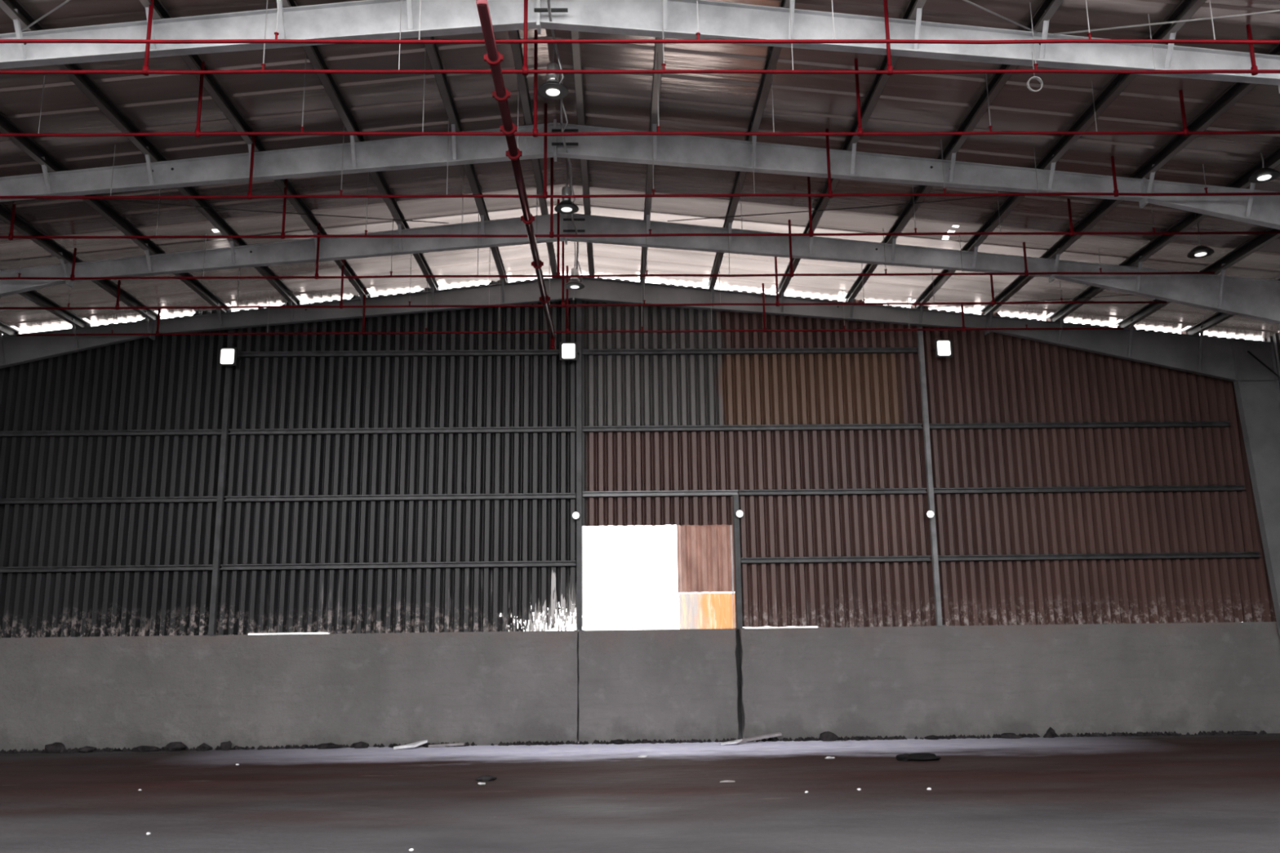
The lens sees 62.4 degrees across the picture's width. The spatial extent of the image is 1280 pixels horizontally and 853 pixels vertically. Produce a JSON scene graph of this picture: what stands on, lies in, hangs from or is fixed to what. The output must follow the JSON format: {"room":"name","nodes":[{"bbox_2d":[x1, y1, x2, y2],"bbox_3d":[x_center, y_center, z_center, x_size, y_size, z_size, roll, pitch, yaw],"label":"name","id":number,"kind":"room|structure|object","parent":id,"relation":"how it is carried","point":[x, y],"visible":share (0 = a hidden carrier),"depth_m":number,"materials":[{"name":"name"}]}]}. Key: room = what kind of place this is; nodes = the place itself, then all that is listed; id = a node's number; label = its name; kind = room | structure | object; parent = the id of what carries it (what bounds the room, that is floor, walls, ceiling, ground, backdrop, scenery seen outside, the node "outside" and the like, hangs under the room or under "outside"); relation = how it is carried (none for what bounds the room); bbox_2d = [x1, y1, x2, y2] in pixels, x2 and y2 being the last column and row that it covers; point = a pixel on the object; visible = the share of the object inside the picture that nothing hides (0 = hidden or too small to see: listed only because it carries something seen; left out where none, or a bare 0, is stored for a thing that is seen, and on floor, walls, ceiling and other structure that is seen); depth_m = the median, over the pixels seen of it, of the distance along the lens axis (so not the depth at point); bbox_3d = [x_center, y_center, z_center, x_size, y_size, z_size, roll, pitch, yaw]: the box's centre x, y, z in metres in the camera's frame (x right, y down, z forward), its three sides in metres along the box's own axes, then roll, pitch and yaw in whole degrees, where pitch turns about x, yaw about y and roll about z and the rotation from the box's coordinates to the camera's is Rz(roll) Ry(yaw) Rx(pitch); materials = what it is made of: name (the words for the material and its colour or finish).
{"room":"empty warehouse","nodes":[
{"label":"empty warehouse","id":0,"kind":"room"},
{"bbox_2d":[0,277,1279,751],"bbox_3d":[-1.395,1.554,22.474,30.800,9.944,0.420,0,-11,-1],"label":"wall","id":1,"kind":"structure","parent":0,"point":[101,660],"depth_m":22.27,"materials":[{"name":"metal"}]},
{"bbox_2d":[0,564,213,573],"bbox_3d":[-12.404,2.942,21.807,7.134,0.120,0.090,0,-11,-1],"label":"beam","id":2,"kind":"structure","parent":1,"relation":"attached to","point":[193,566],"depth_m":21.84,"materials":[{"name":"metal"}]},
{"bbox_2d":[0,496,217,504],"bbox_3d":[-12.422,1.549,22.083,7.134,0.120,0.090,0,-11,-1],"label":"beam","id":3,"kind":"structure","parent":1,"relation":"attached to","point":[146,499],"depth_m":22.11,"materials":[{"name":"metal"}]},
{"bbox_2d":[0,429,222,436],"bbox_3d":[-12.440,0.147,22.362,7.134,0.120,0.090,0,-11,-1],"label":"beam","id":4,"kind":"structure","parent":1,"relation":"attached to","point":[129,432],"depth_m":22.39,"materials":[{"name":"metal"}]},
{"bbox_2d":[205,328,235,635],"bbox_3d":[-8.783,0.957,22.251,0.190,6.736,0.130,0,-11,-1],"label":"post","id":5,"kind":"object","parent":1,"relation":"on","point":[228,371],"visible":0.88,"depth_m":22.13,"materials":[{"name":"metal"}]},
{"bbox_2d":[217,346,241,365],"bbox_3d":[-8.772,-1.457,22.638,0.440,0.400,0.354,0,-11,-1],"label":"wall lamp","id":6,"kind":"object","parent":1,"relation":"attached to","point":[227,356],"visible":1,"depth_m":22.47,"materials":[{"name":"white plastic"}]},
{"bbox_2d":[219,560,575,570],"bbox_3d":[-5.009,2.881,21.982,7.340,0.120,0.090,0,-11,-1],"label":"beam","id":7,"kind":"structure","parent":1,"relation":"attached to","point":[560,562],"depth_m":21.98,"materials":[{"name":"metal"}]},
{"bbox_2d":[236,349,559,357],"bbox_3d":[-5.067,-1.581,22.869,7.340,0.120,0.090,0,-11,-1],"label":"beam","id":8,"kind":"structure","parent":1,"relation":"attached to","point":[495,352],"depth_m":22.86,"materials":[{"name":"metal"}]},
{"bbox_2d":[224,492,575,502],"bbox_3d":[-5.027,1.489,22.259,7.340,0.120,0.090,0,-11,-1],"label":"beam","id":9,"kind":"structure","parent":1,"relation":"attached to","point":[570,495],"depth_m":22.26,"materials":[{"name":"metal"}]},
{"bbox_2d":[228,426,575,435],"bbox_3d":[-5.045,0.086,22.538,7.340,0.120,0.090,0,-11,-1],"label":"beam","id":10,"kind":"structure","parent":1,"relation":"attached to","point":[530,428],"depth_m":22.54,"materials":[{"name":"metal"}]},
{"bbox_2d":[558,342,578,359],"bbox_3d":[-1.535,-1.584,22.823,0.440,0.400,0.354,0,-11,-1],"label":"wall lamp","id":11,"kind":"object","parent":1,"relation":"attached to","point":[568,350],"visible":1,"depth_m":22.65,"materials":[{"name":"white plastic"}]},
{"bbox_2d":[575,300,584,630],"bbox_3d":[-1.295,0.519,22.504,0.190,7.502,0.130,0,-11,-1],"label":"post","id":12,"kind":"object","parent":1,"relation":"attached to","point":[579,362],"visible":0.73,"depth_m":22.37,"materials":[{"name":"metal"}]},
{"bbox_2d":[582,489,738,497],"bbox_3d":[0.435,1.415,22.394,3.290,0.120,0.090,0,-11,-1],"label":"beam","id":13,"kind":"structure","parent":1,"relation":"attached to","point":[678,492],"depth_m":22.39,"materials":[{"name":"metal"}]},
{"bbox_2d":[676,524,734,592],"bbox_3d":[1.391,2.740,22.402,1.200,1.520,0.100,0,-11,-1],"label":"sheet","id":14,"kind":"object","parent":1,"relation":"attached to","point":[704,551],"visible":0.94,"depth_m":22.37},
{"bbox_2d":[679,592,737,630],"bbox_3d":[1.424,3.904,22.257,1.200,0.780,0.050,0,-11,-1],"label":"sheet","id":15,"kind":"object","parent":1,"relation":"attached to","point":[696,611],"visible":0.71,"depth_m":22.25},
{"bbox_2d":[729,524,734,627],"bbox_3d":[1.943,3.110,22.248,0.030,2.200,0.040,0,-11,-1],"label":"strip","id":16,"kind":"object","parent":1,"relation":"attached to","point":[733,611],"visible":1,"depth_m":22.23,"materials":[{"name":"grey metal"}]},
{"bbox_2d":[733,495,744,628],"bbox_3d":[2.044,2.818,22.120,0.190,2.760,0.130,0,-11,-1],"label":"post","id":17,"kind":"object","parent":1,"relation":"attached to","point":[735,498],"visible":1,"depth_m":22.06,"materials":[{"name":"metal"}]},
{"bbox_2d":[735,510,743,517],"bbox_3d":[2.089,1.831,22.186,0.170,0.167,0.148,0,-11,-1],"label":"lamp","id":18,"kind":"object","parent":17,"relation":"attached to","point":[739,513],"visible":1,"depth_m":22.14,"materials":[{"name":"white glass"}]},
{"bbox_2d":[582,346,917,355],"bbox_3d":[2.406,-1.642,23.046,7.310,0.120,0.090,0,-11,-1],"label":"beam","id":19,"kind":"structure","parent":1,"relation":"attached to","point":[876,349],"depth_m":23.04,"materials":[{"name":"metal"}]},
{"bbox_2d":[582,423,922,432],"bbox_3d":[2.427,0.025,22.715,7.310,0.120,0.090,0,-11,-1],"label":"beam","id":20,"kind":"structure","parent":1,"relation":"attached to","point":[831,426],"depth_m":22.71,"materials":[{"name":"metal"}]},
{"bbox_2d":[738,488,927,495],"bbox_3d":[4.099,1.385,22.481,4.000,0.120,0.090,0,-11,-1],"label":"beam","id":21,"kind":"structure","parent":1,"relation":"attached to","point":[848,491],"depth_m":22.48,"materials":[{"name":"metal"}]},
{"bbox_2d":[740,555,931,563],"bbox_3d":[4.117,2.787,22.203,4.000,0.120,0.090,0,-11,-1],"label":"beam","id":22,"kind":"structure","parent":1,"relation":"attached to","point":[913,557],"depth_m":22.20,"materials":[{"name":"metal"}]},
{"bbox_2d":[916,325,944,626],"bbox_3d":[6.173,0.844,22.604,0.180,6.716,0.130,0,-11,-1],"label":"post","id":23,"kind":"object","parent":1,"relation":"attached to","point":[919,333],"visible":0.84,"depth_m":22.53,"materials":[{"name":"metal"}]},
{"bbox_2d":[925,510,933,518],"bbox_3d":[6.109,1.848,22.271,0.170,0.167,0.148,0,-11,-1],"label":"lamp","id":24,"kind":"object","parent":23,"relation":"attached to","point":[929,513],"visible":1,"depth_m":22.23,"materials":[{"name":"white glass"}]},
{"bbox_2d":[930,339,953,357],"bbox_3d":[6.563,-1.660,23.017,0.440,0.400,0.354,0,-11,-1],"label":"wall lamp","id":25,"kind":"object","parent":1,"relation":"attached to","point":[943,348],"visible":1,"depth_m":22.85,"materials":[{"name":"white plastic"}]},
{"bbox_2d":[928,421,1231,429],"bbox_3d":[9.525,-0.033,22.883,6.570,0.120,0.090,0,-11,-1],"label":"beam","id":26,"kind":"structure","parent":1,"relation":"attached to","point":[1131,424],"depth_m":22.88,"materials":[{"name":"metal"}]},
{"bbox_2d":[933,484,1246,493],"bbox_3d":[9.618,1.340,22.612,6.720,0.120,0.090,0,-11,-1],"label":"beam","id":27,"kind":"structure","parent":1,"relation":"attached to","point":[1188,487],"depth_m":22.61,"materials":[{"name":"metal"}]},
{"bbox_2d":[937,551,1262,560],"bbox_3d":[9.711,2.742,22.335,6.870,0.120,0.090,0,-11,-1],"label":"beam","id":28,"kind":"structure","parent":1,"relation":"attached to","point":[1207,554],"depth_m":22.34,"materials":[{"name":"metal"}]},
{"bbox_2d":[0,0,1279,338],"bbox_3d":[-1.309,-3.854,17.010,30.900,1.658,12.710,0,-11,-1],"label":"ceiling","id":29,"kind":"structure","parent":0,"point":[268,102],"depth_m":16.10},
{"bbox_2d":[0,320,19,335],"bbox_3d":[-13.299,-3.206,16.604,0.115,0.198,12.686,0,-11,-1],"label":"roof purlin","id":30,"kind":"structure","parent":29,"relation":"attached to","point":[6,330],"depth_m":22.45,"materials":[{"name":"metal"}]},
{"bbox_2d":[17,289,90,328],"bbox_3d":[-11.801,-3.373,16.670,0.115,0.198,12.686,0,-11,-1],"label":"roof purlin","id":31,"kind":"structure","parent":29,"relation":"attached to","point":[34,296],"depth_m":21.50,"materials":[{"name":"metal"}]},
{"bbox_2d":[0,202,161,319],"bbox_3d":[-10.304,-3.540,16.736,0.115,0.198,12.686,0,-11,-1],"label":"roof purlin","id":32,"kind":"structure","parent":29,"relation":"attached to","point":[21,225],"depth_m":18.86,"materials":[{"name":"metal"}]},
{"bbox_2d":[0,111,231,312],"bbox_3d":[-8.806,-3.707,16.803,0.115,0.198,12.686,0,-11,-1],"label":"roof purlin","id":33,"kind":"structure","parent":29,"relation":"attached to","point":[25,144],"depth_m":17.48,"materials":[{"name":"metal"}]},
{"bbox_2d":[0,0,301,305],"bbox_3d":[-7.309,-3.874,16.869,0.115,0.198,12.686,0,-11,-1],"label":"roof purlin","id":34,"kind":"structure","parent":29,"relation":"attached to","point":[84,82],"depth_m":15.10,"materials":[{"name":"metal"}]},
{"bbox_2d":[138,0,370,297],"bbox_3d":[-5.811,-4.042,16.936,0.115,0.198,12.686,0,-11,-1],"label":"roof purlin","id":35,"kind":"structure","parent":29,"relation":"attached to","point":[211,84],"depth_m":15.19,"materials":[{"name":"metal"}]},
{"bbox_2d":[282,0,439,290],"bbox_3d":[-4.313,-4.209,17.002,0.115,0.198,12.686,0,-11,-1],"label":"roof purlin","id":36,"kind":"structure","parent":29,"relation":"attached to","point":[313,53],"depth_m":15.47,"materials":[{"name":"metal"}]},
{"bbox_2d":[98,199,448,223],"bbox_3d":[-6.751,-3.647,17.660,7.293,0.713,0.017,5,-13,-26],"label":"rod","id":37,"kind":"object","parent":36,"relation":"attached to","point":[99,199],"visible":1,"depth_m":17.88,"materials":[{"name":"metal"}]},
{"bbox_2d":[422,36,508,283],"bbox_3d":[-2.816,-4.376,17.068,0.115,0.198,12.686,0,-11,-1],"label":"roof purlin","id":38,"kind":"structure","parent":29,"relation":"attached to","point":[432,50],"depth_m":15.73,"materials":[{"name":"metal"}]},
{"bbox_2d":[475,0,555,349],"bbox_3d":[-1.726,-3.731,16.665,0.210,1.874,12.100,0,-11,-1],"label":"pipe","id":39,"kind":"object","parent":29,"relation":"hanging from","point":[493,57],"visible":0.98,"depth_m":13.73,"materials":[{"name":"metal"}]},
{"bbox_2d":[508,30,556,275],"bbox_3d":[-1.718,-4.499,17.117,0.115,0.198,12.686,0,-11,-1],"label":"roof purlin","id":40,"kind":"structure","parent":29,"relation":"attached to","point":[517,50],"depth_m":15.82,"materials":[{"name":"metal"}]},
{"bbox_2d":[537,29,568,99],"bbox_3d":[-1.124,-4.785,13.676,0.400,1.033,0.397,0,-11,-1],"label":"pendant lamp","id":41,"kind":"object","parent":29,"relation":"hanging from","point":[551,89],"visible":0.95,"depth_m":13.56,"materials":[{"name":"black metal"}]},
{"bbox_2d":[546,88,559,96],"bbox_3d":[-1.117,-4.284,13.576,0.180,0.012,0.180,0,-11,-1],"label":"diffuser","id":42,"kind":"object","parent":41,"relation":"attached to","point":[549,92],"depth_m":13.56,"materials":[{"name":"white"}]},
{"bbox_2d":[554,158,578,213],"bbox_3d":[-1.206,-4.043,17.402,0.400,1.033,0.397,0,-11,-1],"label":"pendant lamp","id":43,"kind":"object","parent":29,"relation":"hanging from","point":[565,206],"visible":0.94,"depth_m":17.29,"materials":[{"name":"black metal"}]},
{"bbox_2d":[560,207,572,212],"bbox_3d":[-1.200,-3.542,17.302,0.180,0.012,0.180,0,-11,-1],"label":"diffuser","id":44,"kind":"object","parent":43,"relation":"attached to","point":[562,209],"depth_m":17.29,"materials":[{"name":"white"}]},
{"bbox_2d":[15,266,1123,336],"bbox_3d":[-1.362,-2.730,22.726,23.600,1.506,0.065,0,-11,-1],"label":"pipe","id":45,"kind":"object","parent":29,"relation":"hanging from","point":[963,329],"visible":0.96,"depth_m":22.59,"materials":[{"name":"metal"}]},
{"bbox_2d":[564,241,584,289],"bbox_3d":[-1.311,-3.283,21.226,0.400,1.036,0.397,0,-11,-1],"label":"pendant lamp","id":46,"kind":"object","parent":29,"relation":"hanging from","point":[574,284],"visible":0.91,"depth_m":21.11,"materials":[{"name":"black metal"}]},
{"bbox_2d":[570,31,595,275],"bbox_3d":[-0.917,-4.505,17.136,0.115,0.198,12.686,0,-11,-1],"label":"roof purlin","id":47,"kind":"structure","parent":29,"relation":"attached to","point":[575,35],"depth_m":15.80,"materials":[{"name":"metal"}]},
{"bbox_2d":[0,240,1166,310],"bbox_3d":[-1.322,-3.088,20.931,23.600,1.506,0.065,0,-11,-1],"label":"pipe","id":48,"kind":"object","parent":29,"relation":"hanging from","point":[117,307],"visible":0.91,"depth_m":20.84,"materials":[{"name":"metal"}]},
{"bbox_2d":[0,199,1214,280],"bbox_3d":[-1.285,-3.425,19.235,23.600,1.506,0.065,0,-11,-1],"label":"pipe","id":49,"kind":"object","parent":29,"relation":"hanging from","point":[1026,273],"visible":0.97,"depth_m":19.13,"materials":[{"name":"metal"}]},
{"bbox_2d":[0,29,1279,137],"bbox_3d":[-1.165,-4.499,13.842,23.600,1.506,0.065,0,-11,-1],"label":"pipe","id":50,"kind":"object","parent":29,"relation":"hanging from","point":[1185,132],"visible":0.96,"depth_m":13.74,"materials":[{"name":"metal"}]},
{"bbox_2d":[0,0,1279,44],"bbox_3d":[-1.118,-4.876,11.705,23.600,1.408,0.052,0,-11,-1],"label":"pipe","id":51,"kind":"object","parent":29,"relation":"hanging from","point":[276,40],"visible":0.97,"depth_m":11.60,"materials":[{"name":"metal"}]},
{"bbox_2d":[0,103,1279,199],"bbox_3d":[-1.208,-4.114,15.774,23.600,1.506,0.065,0,-11,-1],"label":"pipe","id":52,"kind":"object","parent":29,"relation":"hanging from","point":[1115,193],"visible":0.96,"depth_m":15.67,"materials":[{"name":"metal"}]},
{"bbox_2d":[0,0,1279,75],"bbox_3d":[-1.132,-4.797,12.342,23.600,1.506,0.065,0,-11,-1],"label":"pipe","id":53,"kind":"object","parent":29,"relation":"hanging from","point":[1254,70],"visible":0.97,"depth_m":12.23,"materials":[{"name":"metal"}]},
{"bbox_2d":[0,157,1279,239],"bbox_3d":[-1.242,-3.808,17.313,23.600,1.506,0.065,0,-11,-1],"label":"pipe","id":54,"kind":"object","parent":29,"relation":"hanging from","point":[1071,233],"visible":0.9,"depth_m":17.20,"materials":[{"name":"metal"}]},
{"bbox_2d":[640,37,664,282],"bbox_3d":[0.184,-4.401,17.140,0.115,0.198,12.686,0,-11,-1],"label":"roof purlin","id":55,"kind":"structure","parent":29,"relation":"attached to","point":[658,46],"depth_m":15.69,"materials":[{"name":"metal"}]},
{"bbox_2d":[707,0,789,288],"bbox_3d":[1.686,-4.258,17.144,0.115,0.198,12.686,0,-11,-1],"label":"roof purlin","id":56,"kind":"structure","parent":29,"relation":"attached to","point":[772,57],"depth_m":15.57,"materials":[{"name":"metal"}]},
{"bbox_2d":[775,0,926,295],"bbox_3d":[3.187,-4.115,17.149,0.115,0.198,12.686,0,-11,-1],"label":"roof purlin","id":57,"kind":"structure","parent":29,"relation":"attached to","point":[880,81],"depth_m":15.23,"materials":[{"name":"metal"}]},
{"bbox_2d":[843,0,1064,302],"bbox_3d":[4.689,-3.972,17.154,0.115,0.198,12.686,0,-11,-1],"label":"roof purlin","id":58,"kind":"structure","parent":29,"relation":"attached to","point":[997,81],"depth_m":15.22,"materials":[{"name":"metal"}]},
{"bbox_2d":[962,0,1037,33],"bbox_3d":[3.326,-5.005,11.966,3.253,0.327,0.021,5,-13,-28],"label":"rod","id":59,"kind":"object","parent":58,"relation":"attached to","point":[966,1],"visible":1,"depth_m":12.40,"materials":[{"name":"metal"}]},
{"bbox_2d":[911,0,1206,308],"bbox_3d":[6.190,-3.830,17.159,0.115,0.198,12.686,0,-11,-1],"label":"roof purlin","id":60,"kind":"structure","parent":29,"relation":"attached to","point":[1185,10],"depth_m":15.08,"materials":[{"name":"metal"}]},
{"bbox_2d":[667,195,1002,221],"bbox_3d":[3.946,-3.750,17.916,7.475,0.734,0.017,-5,-12,23],"label":"rod","id":61,"kind":"object","parent":60,"relation":"attached to","point":[989,196],"visible":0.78,"depth_m":18.13,"materials":[{"name":"metal"}]},
{"bbox_2d":[979,44,1279,315],"bbox_3d":[7.692,-3.687,17.163,0.115,0.198,12.686,0,-11,-1],"label":"roof purlin","id":62,"kind":"structure","parent":29,"relation":"attached to","point":[1234,93],"depth_m":15.81,"materials":[{"name":"metal"}]},
{"bbox_2d":[1047,146,1279,322],"bbox_3d":[9.193,-3.544,17.168,0.115,0.198,12.686,0,-11,-1],"label":"roof purlin","id":63,"kind":"structure","parent":29,"relation":"attached to","point":[1272,160],"depth_m":18.41,"materials":[{"name":"metal"}]},
{"bbox_2d":[1186,213,1213,258],"bbox_3d":[9.213,-3.189,17.462,0.400,0.757,0.397,0,-11,-1],"label":"pendant lamp","id":64,"kind":"object","parent":63,"relation":"hanging from","point":[1200,251],"visible":0.97,"depth_m":17.35,"materials":[{"name":"black metal"}]},
{"bbox_2d":[1194,252,1206,256],"bbox_3d":[9.217,-2.823,17.389,0.180,0.012,0.180,0,-11,-1],"label":"diffuser","id":65,"kind":"object","parent":64,"relation":"attached to","point":[1196,254],"depth_m":17.36,"materials":[{"name":"white"}]},
{"bbox_2d":[1115,227,1279,328],"bbox_3d":[10.695,-3.401,17.173,0.115,0.198,12.686,0,-11,-1],"label":"roof purlin","id":66,"kind":"structure","parent":29,"relation":"attached to","point":[1259,241],"depth_m":19.22,"materials":[{"name":"metal"}]},
{"bbox_2d":[1182,278,1279,335],"bbox_3d":[12.196,-3.259,17.178,0.115,0.198,12.686,0,-11,-1],"label":"roof purlin","id":67,"kind":"structure","parent":29,"relation":"attached to","point":[1215,319],"depth_m":22.49,"materials":[{"name":"metal"}]},
{"bbox_2d":[1248,151,1279,182],"bbox_3d":[9.057,-3.799,15.387,0.400,0.409,0.397,0,-11,-1],"label":"pendant lamp","id":68,"kind":"object","parent":29,"relation":"hanging from","point":[1263,175],"visible":1,"depth_m":15.31,"materials":[{"name":"black metal"}]},
{"bbox_2d":[1257,175,1271,180],"bbox_3d":[9.059,-3.604,15.348,0.180,0.012,0.180,0,-11,-1],"label":"diffuser","id":69,"kind":"object","parent":68,"relation":"attached to","point":[1259,177],"depth_m":15.34,"materials":[{"name":"white"}]},
{"bbox_2d":[0,733,1279,852],"bbox_3d":[-1.010,3.671,7.003,31.600,0.250,29.210,0,-11,-1],"label":"floor","id":70,"kind":"structure","parent":0,"point":[1182,793],"depth_m":13.95,"materials":[{"name":"concrete"}]},
{"bbox_2d":[44,742,65,752],"bbox_3d":[-11.565,6.340,20.900,0.360,0.201,0.235,-4,-12,17],"label":"lump","id":71,"kind":"object","parent":70,"relation":"on","point":[55,747],"visible":1,"depth_m":20.82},
{"bbox_2d":[77,746,96,752],"bbox_3d":[-10.927,6.373,20.904,0.330,0.121,0.230,4,-12,-25],"label":"lump","id":72,"kind":"object","parent":70,"relation":"on","point":[86,748],"visible":1,"depth_m":20.83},
{"bbox_2d":[134,745,159,751],"bbox_3d":[-9.758,6.367,20.923,0.488,0.110,0.215,0,-11,-1],"label":"lump","id":73,"kind":"object","parent":70,"relation":"on","point":[143,748],"visible":1,"depth_m":20.87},
{"bbox_2d":[164,741,186,751],"bbox_3d":[-9.187,6.329,20.937,0.443,0.176,0.224,0,-11,-1],"label":"lump","id":74,"kind":"object","parent":70,"relation":"on","point":[172,746],"visible":1,"depth_m":20.89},
{"bbox_2d":[195,742,212,751],"bbox_3d":[-8.636,6.340,20.955,0.281,0.148,0.234,-6,-12,24],"label":"lump","id":75,"kind":"object","parent":70,"relation":"on","point":[203,747],"visible":1,"depth_m":20.88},
{"bbox_2d":[220,740,231,750],"bbox_3d":[-8.201,6.322,20.979,0.212,0.182,0.210,-12,-16,44],"label":"lump","id":76,"kind":"object","parent":70,"relation":"on","point":[227,745],"visible":1,"depth_m":20.91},
{"bbox_2d":[316,742,341,749],"bbox_3d":[-6.179,6.341,21.012,0.492,0.106,0.221,0,-11,-1],"label":"lump","id":77,"kind":"object","parent":70,"relation":"on","point":[326,745],"visible":1,"depth_m":20.95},
{"bbox_2d":[352,741,368,748],"bbox_3d":[-5.555,6.325,21.027,0.318,0.128,0.229,0,-11,-1],"label":"lump","id":78,"kind":"object","parent":70,"relation":"on","point":[361,744],"visible":1,"depth_m":20.97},
{"bbox_2d":[393,739,427,749],"bbox_3d":[-4.510,6.255,20.830,0.639,0.153,0.317,1,-11,-7],"label":"paper scrap","id":79,"kind":"object","parent":70,"relation":"on","point":[419,743],"visible":1,"depth_m":20.71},
{"bbox_2d":[428,742,465,746],"bbox_3d":[-3.844,6.331,21.041,0.707,0.069,0.120,0,-11,-3],"label":"scrap","id":80,"kind":"object","parent":70,"relation":"on","point":[451,744],"visible":1,"depth_m":20.99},
{"bbox_2d":[474,775,497,781],"bbox_3d":[-2.329,5.309,15.980,0.332,0.070,0.182,0,-11,-1],"label":"lump","id":81,"kind":"object","parent":70,"relation":"on","point":[482,778],"visible":1,"depth_m":15.92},
{"bbox_2d":[612,738,624,744],"bbox_3d":[-0.433,6.300,21.147,0.246,0.095,0.206,6,-13,-31],"label":"lump","id":82,"kind":"object","parent":70,"relation":"on","point":[619,741],"visible":1,"depth_m":21.08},
{"bbox_2d":[0,729,1266,753],"bbox_3d":[-0.614,6.317,21.188,26.802,0.089,0.301,0,-11,-1],"label":"debris","id":83,"kind":"object","parent":70,"relation":"on","point":[1212,733],"visible":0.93,"depth_m":21.25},
{"bbox_2d":[0,0,1279,93],"bbox_3d":[-1.156,-0.542,11.688,30.416,9.844,0.484,0,-11,-1],"label":"roof beam","id":84,"kind":"structure","parent":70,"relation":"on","point":[365,20],"depth_m":12.70,"materials":[{"name":"grey metal"}]},
{"bbox_2d":[21,0,71,32],"bbox_3d":[-6.095,-4.894,11.710,2.801,0.269,0.021,-8,-13,31],"label":"rod","id":85,"kind":"object","parent":84,"relation":"attached to","point":[67,1],"visible":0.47,"depth_m":12.12,"materials":[{"name":"metal"}]},
{"bbox_2d":[533,0,585,282],"bbox_3d":[-1.140,-4.104,16.294,0.400,0.691,12.003,0,-11,-1],"label":"cable conduit","id":86,"kind":"object","parent":84,"relation":"attached to","point":[549,10],"visible":0.73,"depth_m":15.73,"materials":[{"name":"black metal"}]},
{"bbox_2d":[1026,52,1043,92],"bbox_3d":[4.688,-4.223,12.591,0.186,0.511,0.056,0,-11,-1],"label":"coil","id":87,"kind":"object","parent":84,"relation":"hanging from","point":[1037,78],"visible":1,"depth_m":12.55,"materials":[{"name":"metal"}]},
{"bbox_2d":[1053,9,1279,35],"bbox_3d":[6.830,-4.677,11.953,4.002,0.411,0.021,-5,-12,21],"label":"rod","id":88,"kind":"object","parent":84,"relation":"attached to","point":[1275,11],"visible":1,"depth_m":12.22,"materials":[{"name":"metal"}]},
{"bbox_2d":[0,119,1279,229],"bbox_3d":[-1.232,0.139,15.108,30.416,9.844,0.484,0,-11,-1],"label":"roof beam","id":89,"kind":"structure","parent":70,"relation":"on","point":[421,151],"depth_m":16.12,"materials":[{"name":"grey metal"}]},
{"bbox_2d":[0,277,1279,638],"bbox_3d":[-1.383,1.501,21.948,30.416,9.844,0.484,0,-11,-1],"label":"frame","id":90,"kind":"object","parent":70,"relation":"on","point":[1257,388],"visible":0.87,"depth_m":22.91,"materials":[{"name":"metal"}]},
{"bbox_2d":[914,293,1132,308],"bbox_3d":[8.725,-2.606,21.363,6.315,0.597,0.017,-7,-13,27],"label":"rod","id":91,"kind":"object","parent":90,"relation":"attached to","point":[1129,294],"visible":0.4,"depth_m":21.58,"materials":[{"name":"metal"}]},
{"bbox_2d":[1247,351,1279,378],"bbox_3d":[13.454,-0.833,21.829,0.038,2.027,1.980,2,-12,-14],"label":"rod","id":92,"kind":"object","parent":90,"relation":"attached to","point":[1248,352],"visible":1,"depth_m":22.52,"materials":[{"name":"black metal"}]},
{"bbox_2d":[0,213,1279,324],"bbox_3d":[-1.307,0.820,18.528,30.416,9.844,0.484,0,-11,-1],"label":"frame","id":93,"kind":"object","parent":70,"relation":"on","point":[1256,299],"visible":0.82,"depth_m":19.55,"materials":[{"name":"grey metal"}]},
{"bbox_2d":[720,738,742,745],"bbox_3d":[1.789,6.194,20.778,0.460,0.094,0.300,1,-11,-7],"label":"paper scrap","id":94,"kind":"object","parent":70,"relation":"on","point":[736,741],"visible":1,"depth_m":20.68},
{"bbox_2d":[730,732,782,744],"bbox_3d":[2.307,6.202,21.051,1.110,0.172,0.140,4,-12,-21],"label":"plank","id":95,"kind":"object","parent":70,"relation":"on","point":[777,734],"visible":0.93,"depth_m":21.04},
{"bbox_2d":[819,731,839,741],"bbox_3d":[3.794,6.224,21.273,0.398,0.184,0.226,0,-11,-1],"label":"lump","id":96,"kind":"object","parent":70,"relation":"on","point":[826,735],"visible":1,"depth_m":21.18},
{"bbox_2d":[895,752,941,760],"bbox_3d":[4.681,5.559,17.812,0.754,0.118,0.390,0,-11,-1],"label":"rag","id":97,"kind":"object","parent":70,"relation":"on","point":[917,756],"visible":1,"depth_m":17.71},
{"bbox_2d":[924,734,941,739],"bbox_3d":[5.898,6.255,21.306,0.362,0.084,0.221,0,-11,-1],"label":"lump","id":98,"kind":"object","parent":70,"relation":"on","point":[929,737],"visible":1,"depth_m":21.22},
{"bbox_2d":[1000,733,1020,738],"bbox_3d":[7.461,6.233,21.339,0.411,0.101,0.206,0,-11,-1],"label":"lump","id":99,"kind":"object","parent":70,"relation":"on","point":[1010,735],"visible":1,"depth_m":21.26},
{"bbox_2d":[1045,726,1055,737],"bbox_3d":[8.286,6.173,21.366,0.194,0.208,0.242,0,-11,-1],"label":"lump","id":100,"kind":"object","parent":70,"relation":"on","point":[1050,733],"visible":1,"depth_m":21.29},
{"bbox_2d":[1231,730,1255,734],"bbox_3d":[12.248,6.209,21.456,0.495,0.073,0.236,0,-11,-1],"label":"lump","id":101,"kind":"object","parent":70,"relation":"on","point":[1241,732],"visible":1,"depth_m":21.38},
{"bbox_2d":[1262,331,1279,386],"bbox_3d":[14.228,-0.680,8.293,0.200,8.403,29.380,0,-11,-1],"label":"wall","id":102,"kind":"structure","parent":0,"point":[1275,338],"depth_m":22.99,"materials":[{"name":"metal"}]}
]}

